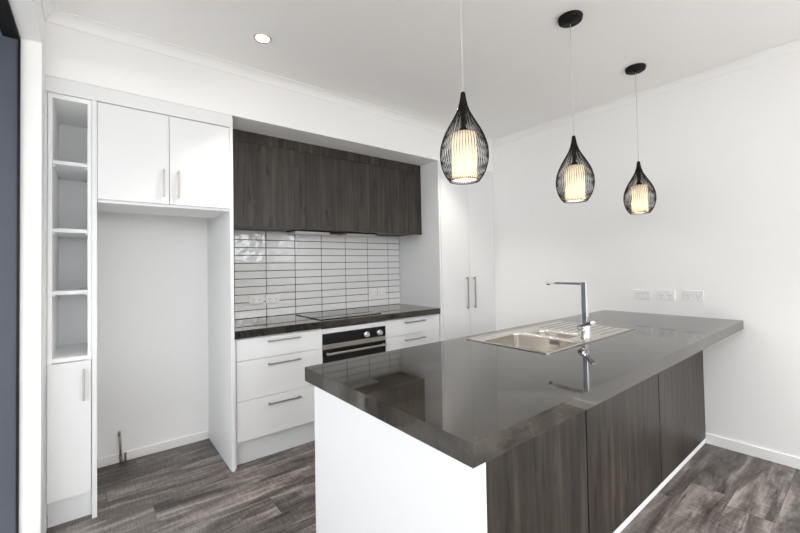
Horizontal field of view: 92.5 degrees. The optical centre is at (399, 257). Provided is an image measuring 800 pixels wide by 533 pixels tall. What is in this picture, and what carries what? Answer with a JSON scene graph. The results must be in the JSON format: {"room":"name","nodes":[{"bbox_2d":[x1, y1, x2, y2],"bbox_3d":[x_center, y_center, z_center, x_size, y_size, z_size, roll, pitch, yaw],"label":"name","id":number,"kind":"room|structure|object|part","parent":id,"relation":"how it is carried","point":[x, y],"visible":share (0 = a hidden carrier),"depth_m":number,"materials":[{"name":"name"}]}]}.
{"room":"kitchen","nodes":[
{"label":"kitchen","id":0,"kind":"room"},
{"bbox_2d":[0,30,17,532],"bbox_3d":[-2.439,0.131,1.393,1.514,2.550,0.179,0,-2,-38],"label":"wall","id":1,"kind":"structure","parent":0,"point":[8,46],"depth_m":1.77,"materials":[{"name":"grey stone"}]},
{"bbox_2d":[9,0,47,532],"bbox_3d":[-0.223,-0.019,-0.113,0.080,2.663,6.500,0,-2,-38],"label":"wall","id":2,"kind":"structure","parent":0,"point":[28,15],"depth_m":1.82,"materials":[{"name":"paint"}]},
{"bbox_2d":[0,0,20,532],"bbox_3d":[-0.623,0.104,0.287,0.062,2.450,3.830,0,-2,-38],"label":"door frame","id":3,"kind":"structure","parent":2,"relation":"in","point":[8,27],"depth_m":1.78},
{"bbox_2d":[44,91,47,532],"bbox_3d":[-1.820,0.265,1.968,0.009,2.245,0.040,0,-2,-38],"label":"strip","id":4,"kind":"object","parent":2,"relation":"attached to","point":[46,93],"visible":0.98,"depth_m":1.95,"materials":[{"name":"white plastic"}]},
{"bbox_2d":[97,212,397,458],"bbox_3d":[-0.855,0.075,3.611,3.725,2.663,0.120,0,-2,-38],"label":"wall","id":5,"kind":"structure","parent":0,"point":[152,270],"depth_m":2.76,"materials":[{"name":"paint"}]},
{"bbox_2d":[97,431,208,467],"bbox_3d":[-1.753,1.375,2.766,0.679,0.060,0.012,0,-2,-38],"label":"baseboard","id":6,"kind":"structure","parent":5,"relation":"attached to","point":[112,459],"depth_m":2.75,"materials":[{"name":"paint"}]},
{"bbox_2d":[234,230,399,319],"bbox_3d":[-0.748,0.138,3.601,1.886,0.732,0.024,0,-2,-38],"label":"backsplash","id":7,"kind":"structure","parent":5,"relation":"attached to","point":[308,273],"depth_m":3.53,"materials":[{"name":"tile"}]},
{"bbox_2d":[249,295,262,303],"bbox_3d":[-1.202,0.350,3.207,0.116,0.072,0.012,0,-2,-38],"label":"power outlet","id":8,"kind":"object","parent":7,"relation":"attached to","point":[253,299],"visible":1,"depth_m":3.20,"materials":[{"name":"white plastic"}]},
{"bbox_2d":[266,294,278,302],"bbox_3d":[-1.094,0.352,3.293,0.116,0.072,0.012,0,-2,-38],"label":"power outlet","id":9,"kind":"object","parent":7,"relation":"attached to","point":[270,298],"visible":1,"depth_m":3.29,"materials":[{"name":"white plastic"}]},
{"bbox_2d":[369,288,376,294],"bbox_3d":[-0.280,0.351,3.940,0.096,0.072,0.012,0,-2,-38],"label":"power outlet","id":10,"kind":"object","parent":7,"relation":"attached to","point":[372,291],"visible":1,"depth_m":3.94,"materials":[{"name":"white plastic"}]},
{"bbox_2d":[377,287,385,294],"bbox_3d":[-0.194,0.351,4.009,0.104,0.072,0.012,0,-2,-38],"label":"power outlet","id":11,"kind":"object","parent":7,"relation":"attached to","point":[380,291],"visible":1,"depth_m":4.00,"materials":[{"name":"white plastic"}]},
{"bbox_2d":[233,129,421,235],"bbox_3d":[-0.645,-0.579,3.472,1.886,0.704,0.395,0,-2,-38],"label":"upper cabinet","id":12,"kind":"object","parent":5,"relation":"attached to","point":[279,184],"visible":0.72,"depth_m":3.20,"materials":[{"name":"brown wood"}]},
{"bbox_3d":[-1.019,-0.543,2.932,0.626,0.623,0.018,0,-2,-38],"label":"door","id":13,"kind":"part","parent":12,"relation":"part of","materials":[{"name":"brown wood"}]},
{"bbox_2d":[286,230,376,236],"bbox_3d":[-0.613,-0.222,3.583,0.860,0.025,0.178,0,-2,-38],"label":"range hood","id":14,"kind":"object","parent":12,"relation":"attached to","point":[301,232],"visible":1,"depth_m":3.48,"materials":[{"name":"silver metal"}]},
{"bbox_3d":[-0.527,-0.544,3.323,0.626,0.623,0.018,0,-2,-38],"label":"door","id":15,"kind":"part","parent":12,"relation":"part of","materials":[{"name":"brown wood"}]},
{"bbox_3d":[-0.035,-0.544,3.714,0.626,0.623,0.018,0,-2,-38],"label":"door","id":16,"kind":"part","parent":12,"relation":"part of","materials":[{"name":"brown wood"}]},
{"bbox_2d":[45,22,491,171],"bbox_3d":[-0.607,-1.101,3.363,3.645,0.332,0.644,0,-2,-38],"label":"wall","id":17,"kind":"structure","parent":0,"point":[254,106],"depth_m":2.58,"materials":[{"name":"paint"}]},
{"bbox_2d":[41,0,57,20],"bbox_3d":[0.006,-1.332,-0.294,0.055,0.055,5.856,0,-2,-38],"label":"trim","id":18,"kind":"structure","parent":17,"relation":"attached to","point":[48,6],"depth_m":1.92,"materials":[{"name":"paint"}]},
{"bbox_2d":[45,75,232,127],"bbox_3d":[-1.475,-0.901,2.262,0.916,0.084,0.024,0,-2,-38],"label":"board","id":19,"kind":"object","parent":17,"relation":"attached to","point":[55,85],"visible":1,"depth_m":2.20,"materials":[{"name":"white wood"}]},
{"bbox_2d":[45,10,492,146],"bbox_3d":[-0.392,-1.249,3.093,3.645,0.055,0.055,0,-2,-38],"label":"trim","id":20,"kind":"structure","parent":17,"relation":"attached to","point":[61,18],"depth_m":2.49,"materials":[{"name":"paint"}]},
{"bbox_2d":[46,438,799,532],"bbox_3d":[1.275,1.361,1.028,3.845,0.100,6.740,0,-2,-38],"label":"floor","id":21,"kind":"structure","parent":0,"point":[188,488],"depth_m":2.18,"materials":[{"name":"grey wood"}]},
{"bbox_2d":[47,92,91,527],"bbox_3d":[-1.865,0.271,2.178,0.178,2.245,0.516,0,-2,-38],"label":"cabinet","id":22,"kind":"object","parent":21,"relation":"on","point":[69,179],"visible":1,"depth_m":2.05,"materials":[{"name":"white laminate"}]},
{"bbox_3d":[-1.719,0.894,1.993,0.174,0.693,0.017,0,-2,-38],"label":"door","id":23,"kind":"part","parent":22,"relation":"part of","materials":[{"name":"white plastic"}]},
{"bbox_3d":[-1.882,0.192,2.200,0.141,0.020,0.443,0,-2,-38],"label":"shelf","id":24,"kind":"part","parent":22,"relation":"part of","materials":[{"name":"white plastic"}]},
{"bbox_3d":[-1.888,-0.136,2.207,0.141,0.020,0.443,0,-2,-38],"label":"shelf","id":25,"kind":"part","parent":22,"relation":"part of","materials":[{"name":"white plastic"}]},
{"bbox_3d":[-1.895,-0.494,2.215,0.141,0.020,0.443,0,-2,-38],"label":"shelf","id":26,"kind":"part","parent":22,"relation":"part of","materials":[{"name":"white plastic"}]},
{"bbox_3d":[-1.663,0.668,2.015,0.010,0.165,0.032,0,-2,-38],"label":"handle","id":27,"kind":"part","parent":22,"relation":"part of","materials":[{"name":"silver metal"}]},
{"bbox_2d":[92,100,96,517],"bbox_3d":[-1.850,0.273,2.320,0.022,2.245,0.652,0,-2,-38],"label":"end panel","id":28,"kind":"object","parent":21,"relation":"on","point":[94,103],"visible":1,"depth_m":2.06,"materials":[{"name":"white plastic"}]},
{"bbox_2d":[118,431,121,462],"bbox_3d":[-1.916,1.298,2.620,0.022,0.213,0.016,0,-2,-38],"label":"pipe","id":29,"kind":"object","parent":21,"relation":"on","point":[119,432],"visible":1,"depth_m":2.62,"materials":[{"name":"grey metal"}]},
{"bbox_2d":[121,437,123,461],"bbox_3d":[-1.905,1.319,2.630,0.012,0.170,0.009,0,-2,-38],"label":"hose","id":30,"kind":"object","parent":21,"relation":"on","point":[121,437],"visible":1,"depth_m":2.63,"materials":[{"name":"white plastic"}]},
{"bbox_2d":[207,127,235,471],"bbox_3d":[-1.298,0.273,2.759,0.022,2.245,0.652,0,-2,-38],"label":"end panel","id":31,"kind":"object","parent":21,"relation":"on","point":[220,229],"visible":0.76,"depth_m":2.64,"materials":[{"name":"white laminate"}]},
{"bbox_2d":[97,102,229,217],"bbox_3d":[-1.510,-0.575,2.459,0.680,0.556,0.466,0,-2,-38],"label":"upper cabinet","id":32,"kind":"object","parent":31,"relation":"attached to","point":[149,163],"visible":1,"depth_m":2.28,"materials":[{"name":"white laminate"}]},
{"bbox_3d":[-1.524,-0.585,2.202,0.338,0.533,0.017,0,-2,-38],"label":"door","id":33,"kind":"part","parent":32,"relation":"part of","materials":[{"name":"white plastic"}]},
{"bbox_3d":[-1.397,-0.440,2.266,0.010,0.165,0.032,0,-2,-38],"label":"handle","id":34,"kind":"part","parent":32,"relation":"part of","materials":[{"name":"silver metal"}]},
{"bbox_3d":[-1.337,-0.440,2.314,0.010,0.165,0.032,0,-2,-38],"label":"handle","id":35,"kind":"part","parent":32,"relation":"part of","materials":[{"name":"silver metal"}]},
{"bbox_3d":[-1.258,-0.586,2.414,0.338,0.533,0.017,0,-2,-38],"label":"door","id":36,"kind":"part","parent":32,"relation":"part of","materials":[{"name":"white plastic"}]},
{"bbox_2d":[237,421,314,464],"bbox_3d":[-0.372,1.309,3.140,1.870,0.158,0.016,0,-2,-38],"label":"kickboard","id":37,"kind":"object","parent":21,"relation":"on","point":[249,450],"visible":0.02,"depth_m":2.72,"materials":[{"name":"white plastic"}]},
{"bbox_2d":[322,321,384,333],"bbox_3d":[-0.537,0.892,3.331,0.593,0.686,0.588,0,-2,-38],"label":"base cabinet","id":38,"kind":"object","parent":37,"relation":"on","point":[378,323],"visible":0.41,"depth_m":3.10,"materials":[{"name":"white laminate"}]},
{"bbox_2d":[322,323,386,363],"bbox_3d":[-0.504,0.892,3.289,0.590,0.596,0.574,0,-2,-38],"label":"oven","id":39,"kind":"object","parent":38,"relation":"in","point":[336,346],"visible":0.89,"depth_m":3.08,"materials":[{"name":"black metal"}]},
{"bbox_3d":[-0.363,0.629,3.112,0.590,0.082,0.023,0,-2,-38],"label":"control panel","id":40,"kind":"part","parent":39,"relation":"part of","materials":[{"name":"black ceramic"}]},
{"bbox_3d":[-0.357,0.945,3.106,0.590,0.476,0.023,0,-2,-38],"label":"door","id":41,"kind":"part","parent":39,"relation":"part of","materials":[{"name":"black glass"}]},
{"bbox_3d":[-0.340,0.737,3.086,0.564,0.016,0.042,0,-2,-38],"label":"handle","id":42,"kind":"part","parent":39,"relation":"part of","materials":[{"name":"metal"}]},
{"bbox_2d":[385,314,439,350],"bbox_3d":[-0.041,0.891,3.704,0.644,0.686,0.620,0,-2,-38],"label":"base cabinet","id":43,"kind":"object","parent":37,"relation":"on","point":[400,333],"visible":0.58,"depth_m":3.47,"materials":[{"name":"white laminate"}]},
{"bbox_3d":[0.121,0.620,3.500,0.641,0.142,0.018,0,-2,-38],"label":"drawer","id":44,"kind":"part","parent":43,"relation":"part of","materials":[{"name":"white plastic"}]},
{"bbox_3d":[0.125,0.825,3.495,0.641,0.262,0.018,0,-2,-38],"label":"drawer","id":45,"kind":"part","parent":43,"relation":"part of","materials":[{"name":"white plastic"}]},
{"bbox_3d":[0.141,0.736,3.479,0.240,0.010,0.032,0,-2,-38],"label":"handle","id":46,"kind":"part","parent":43,"relation":"part of","materials":[{"name":"silver metal"}]},
{"bbox_2d":[236,329,321,442],"bbox_3d":[-1.005,0.892,2.938,0.627,0.686,0.620,0,-2,-38],"label":"base cabinet","id":47,"kind":"object","parent":21,"relation":"on","point":[273,394],"visible":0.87,"depth_m":2.68,"materials":[{"name":"white laminate"}]},
{"bbox_2d":[234,339,236,468],"bbox_3d":[-1.099,0.965,2.539,0.015,0.846,0.044,0,-2,-38],"label":"strip","id":48,"kind":"object","parent":47,"relation":"attached to","point":[235,339],"visible":0.29,"depth_m":2.52,"materials":[{"name":"white plastic"}]},
{"bbox_3d":[-0.834,1.091,2.723,0.624,0.264,0.018,0,-2,-38],"label":"drawer","id":49,"kind":"part","parent":47,"relation":"part of","materials":[{"name":"white plastic"}]},
{"bbox_3d":[-0.843,0.620,2.733,0.624,0.142,0.018,0,-2,-38],"label":"drawer","id":50,"kind":"part","parent":47,"relation":"part of","materials":[{"name":"white plastic"}]},
{"bbox_3d":[-0.839,0.825,2.729,0.624,0.262,0.018,0,-2,-38],"label":"drawer","id":51,"kind":"part","parent":47,"relation":"part of","materials":[{"name":"white plastic"}]},
{"bbox_3d":[-0.821,0.579,2.721,0.240,0.010,0.032,0,-2,-38],"label":"handle","id":52,"kind":"part","parent":47,"relation":"part of","materials":[{"name":"silver metal"}]},
{"bbox_3d":[-0.818,0.736,2.717,0.240,0.010,0.032,0,-2,-38],"label":"handle","id":53,"kind":"part","parent":47,"relation":"part of","materials":[{"name":"silver metal"}]},
{"bbox_3d":[-0.813,1.009,2.711,0.240,0.010,0.032,0,-2,-38],"label":"handle","id":54,"kind":"part","parent":47,"relation":"part of","materials":[{"name":"silver metal"}]},
{"bbox_2d":[234,304,439,339],"bbox_3d":[-0.549,0.522,3.352,1.886,0.052,0.639,0,-2,-38],"label":"benchtop","id":55,"kind":"object","parent":47,"relation":"on","point":[279,324],"visible":0.72,"depth_m":3.03,"materials":[{"name":"stone"}]},
{"bbox_2d":[295,309,380,319],"bbox_3d":[-0.540,0.491,3.342,0.577,0.007,0.480,0,-2,-38],"label":"cooktop","id":56,"kind":"object","parent":55,"relation":"on","point":[325,315],"visible":1,"depth_m":3.30,"materials":[{"name":"black glass"}]},
{"bbox_2d":[398,160,494,340],"bbox_3d":[0.517,0.229,4.180,0.810,2.330,0.684,0,-2,-38],"label":"pantry","id":57,"kind":"object","parent":21,"relation":"on","point":[449,267],"visible":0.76,"depth_m":3.89,"materials":[{"name":"white laminate"}]},
{"bbox_3d":[0.556,0.212,3.826,0.393,2.139,0.017,0,-2,-38],"label":"door","id":58,"kind":"part","parent":57,"relation":"part of","materials":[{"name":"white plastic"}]},
{"bbox_2d":[439,161,492,179],"bbox_3d":[0.697,-0.902,3.991,0.821,0.084,0.020,0,-2,-38],"label":"board","id":59,"kind":"object","parent":57,"relation":"on","point":[488,175],"visible":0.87,"depth_m":4.15,"materials":[{"name":"white plastic"}]},
{"bbox_3d":[0.688,0.359,3.895,0.012,0.320,0.032,0,-2,-38],"label":"handle","id":60,"kind":"part","parent":57,"relation":"part of","materials":[{"name":"silver metal"}]},
{"bbox_3d":[0.775,0.359,3.963,0.012,0.320,0.032,0,-2,-38],"label":"handle","id":61,"kind":"part","parent":57,"relation":"part of","materials":[{"name":"silver metal"}]},
{"bbox_3d":[0.867,0.212,4.073,0.394,2.139,0.017,0,-2,-38],"label":"door","id":62,"kind":"part","parent":57,"relation":"part of","materials":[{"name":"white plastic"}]},
{"bbox_2d":[314,350,705,532],"bbox_3d":[0.997,0.918,2.064,2.748,0.843,0.836,0,-2,-38],"label":"base cabinet","id":63,"kind":"object","parent":21,"relation":"on","point":[594,471],"visible":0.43,"depth_m":1.46,"materials":[{"name":"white wood"}]},
{"bbox_3d":[-0.063,0.918,1.222,0.041,0.843,0.836,0,-2,-38],"label":"panel","id":64,"kind":"part","parent":63,"relation":"part of","materials":[{"name":"white plastic"}]},
{"bbox_2d":[305,310,743,467],"bbox_3d":[0.968,0.468,2.092,2.762,0.056,0.903,0,-2,-38],"label":"benchtop","id":65,"kind":"object","parent":63,"relation":"on","point":[472,402],"visible":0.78,"depth_m":1.40,"materials":[{"name":"stone"}]},
{"bbox_2d":[467,320,634,353],"bbox_3d":[0.902,0.532,2.223,0.982,0.187,0.492,0,-2,-38],"label":"sink","id":66,"kind":"object","parent":65,"relation":"in","point":[555,336],"visible":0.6,"depth_m":2.23,"materials":[{"name":"silver metal"}]},
{"bbox_2d":[545,281,594,338],"bbox_3d":[0.966,0.286,2.121,0.110,0.304,0.341,-1,-1,-20],"label":"tap","id":67,"kind":"object","parent":66,"relation":"on","point":[584,327],"visible":1,"depth_m":2.08,"materials":[{"name":"silver metal"}]},
{"bbox_3d":[0.931,0.146,2.184,0.025,0.014,0.212,0,-2,-38],"label":"spout","id":68,"kind":"part","parent":67,"relation":"part of","materials":[{"name":"silver metal"}]},
{"bbox_3d":[0.974,0.360,2.016,0.056,0.069,0.143,-1,-1,4],"label":"lever","id":69,"kind":"part","parent":67,"relation":"part of","materials":[{"name":"silver metal"}]},
{"bbox_3d":[0.438,0.895,1.381,0.942,0.806,0.018,0,-2,-38],"label":"panel","id":70,"kind":"part","parent":63,"relation":"part of","materials":[{"name":"brown wood"}]},
{"bbox_3d":[1.153,0.894,1.949,0.863,0.806,0.018,0,-2,-38],"label":"panel","id":71,"kind":"part","parent":63,"relation":"part of","materials":[{"name":"brown wood"}]},
{"bbox_3d":[1.843,0.894,2.498,0.881,0.806,0.018,0,-2,-38],"label":"panel","id":72,"kind":"part","parent":63,"relation":"part of","materials":[{"name":"brown wood"}]},
{"bbox_2d":[57,0,799,139],"bbox_3d":[1.226,-1.401,1.089,3.845,0.100,6.740,0,-2,-38],"label":"ceiling","id":73,"kind":"structure","parent":0,"point":[403,56],"depth_m":2.33,"materials":[{"name":"paint"}]},
{"bbox_2d":[253,33,271,43],"bbox_3d":[-0.808,-1.285,2.250,0.102,0.005,0.102,0,-2,-38],"label":"recessed light","id":74,"kind":"object","parent":73,"relation":"in","point":[262,38],"visible":1,"depth_m":2.25,"materials":[{"name":"white metal"}]},
{"bbox_2d":[440,0,488,184],"bbox_3d":[0.250,-0.813,1.544,0.194,1.018,0.194,-1,-1,8],"label":"pendant lamp","id":75,"kind":"object","parent":73,"relation":"hanging from","point":[464,149],"visible":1,"depth_m":1.50,"materials":[{"name":"black metal"}]},
{"bbox_3d":[0.247,-0.973,1.548,0.003,0.630,0.003,0,-2,-38],"label":"cord","id":76,"kind":"part","parent":75,"relation":"part of","materials":[{"name":"white plastic"}]},
{"bbox_3d":[0.257,-0.404,1.536,0.098,0.183,0.098,0,-2,-38],"label":"lamp shade","id":77,"kind":"part","parent":75,"relation":"part of","materials":[{"name":"beige fabric"}]},
{"bbox_2d":[556,10,594,202],"bbox_3d":[0.947,-0.814,2.098,0.194,1.018,0.194,-1,-1,8],"label":"pendant lamp","id":78,"kind":"object","parent":73,"relation":"hanging from","point":[575,173],"visible":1,"depth_m":2.06,"materials":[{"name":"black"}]},
{"bbox_3d":[0.944,-0.973,2.102,0.003,0.630,0.003,0,-2,-38],"label":"cord","id":79,"kind":"part","parent":78,"relation":"part of","materials":[{"name":"white plastic"}]},
{"bbox_3d":[0.954,-0.405,2.089,0.098,0.183,0.098,0,-2,-38],"label":"lamp shade","id":80,"kind":"part","parent":78,"relation":"part of","materials":[{"name":"beige fabric"}]},
{"bbox_2d":[623,63,656,214],"bbox_3d":[1.648,-0.814,2.656,0.194,1.018,0.194,-1,-1,8],"label":"pendant lamp","id":81,"kind":"object","parent":73,"relation":"hanging from","point":[639,191],"visible":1,"depth_m":2.62,"materials":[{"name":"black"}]},
{"bbox_3d":[1.645,-0.973,2.659,0.003,0.630,0.003,0,-2,-38],"label":"cord","id":82,"kind":"part","parent":81,"relation":"part of","materials":[{"name":"white plastic"}]},
{"bbox_3d":[1.656,-0.405,2.647,0.098,0.183,0.098,0,-2,-38],"label":"lamp shade","id":83,"kind":"part","parent":81,"relation":"part of","materials":[{"name":"beige fabric"}]},
{"bbox_2d":[492,51,799,457],"bbox_3d":[2.709,-0.020,2.217,0.120,2.663,6.740,0,-2,-38],"label":"wall","id":84,"kind":"structure","parent":0,"point":[720,155],"depth_m":2.80,"materials":[{"name":"paint"}]},
{"bbox_2d":[634,290,650,299],"bbox_3d":[1.944,0.297,3.074,0.012,0.074,0.120,0,-2,-38],"label":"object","id":85,"kind":"object","parent":84,"relation":"attached to","point":[638,294],"visible":1,"depth_m":3.07,"materials":[{"name":"white plastic"}]},
{"bbox_2d":[492,39,799,146],"bbox_3d":[2.817,-1.333,1.940,0.055,0.055,5.856,0,-2,-38],"label":"trim","id":86,"kind":"structure","parent":84,"relation":"attached to","point":[793,46],"depth_m":2.92,"materials":[{"name":"paint"}]},
{"bbox_2d":[656,290,674,299],"bbox_3d":[2.044,0.288,2.948,0.012,0.074,0.120,0,-2,-38],"label":"power outlet","id":87,"kind":"object","parent":84,"relation":"attached to","point":[661,294],"visible":1,"depth_m":2.95,"materials":[{"name":"white plastic"}]},
{"bbox_2d":[683,290,703,300],"bbox_3d":[2.152,0.280,2.812,0.012,0.074,0.122,0,-2,-38],"label":"power outlet","id":88,"kind":"object","parent":84,"relation":"attached to","point":[690,295],"visible":1,"depth_m":2.81,"materials":[{"name":"white plastic"}]},
{"bbox_2d":[705,433,799,468],"bbox_3d":[2.902,1.266,1.869,0.012,0.070,2.288,0,-2,-38],"label":"baseboard","id":89,"kind":"structure","parent":84,"relation":"attached to","point":[773,456],"depth_m":2.55,"materials":[{"name":"paint"}]}
]}

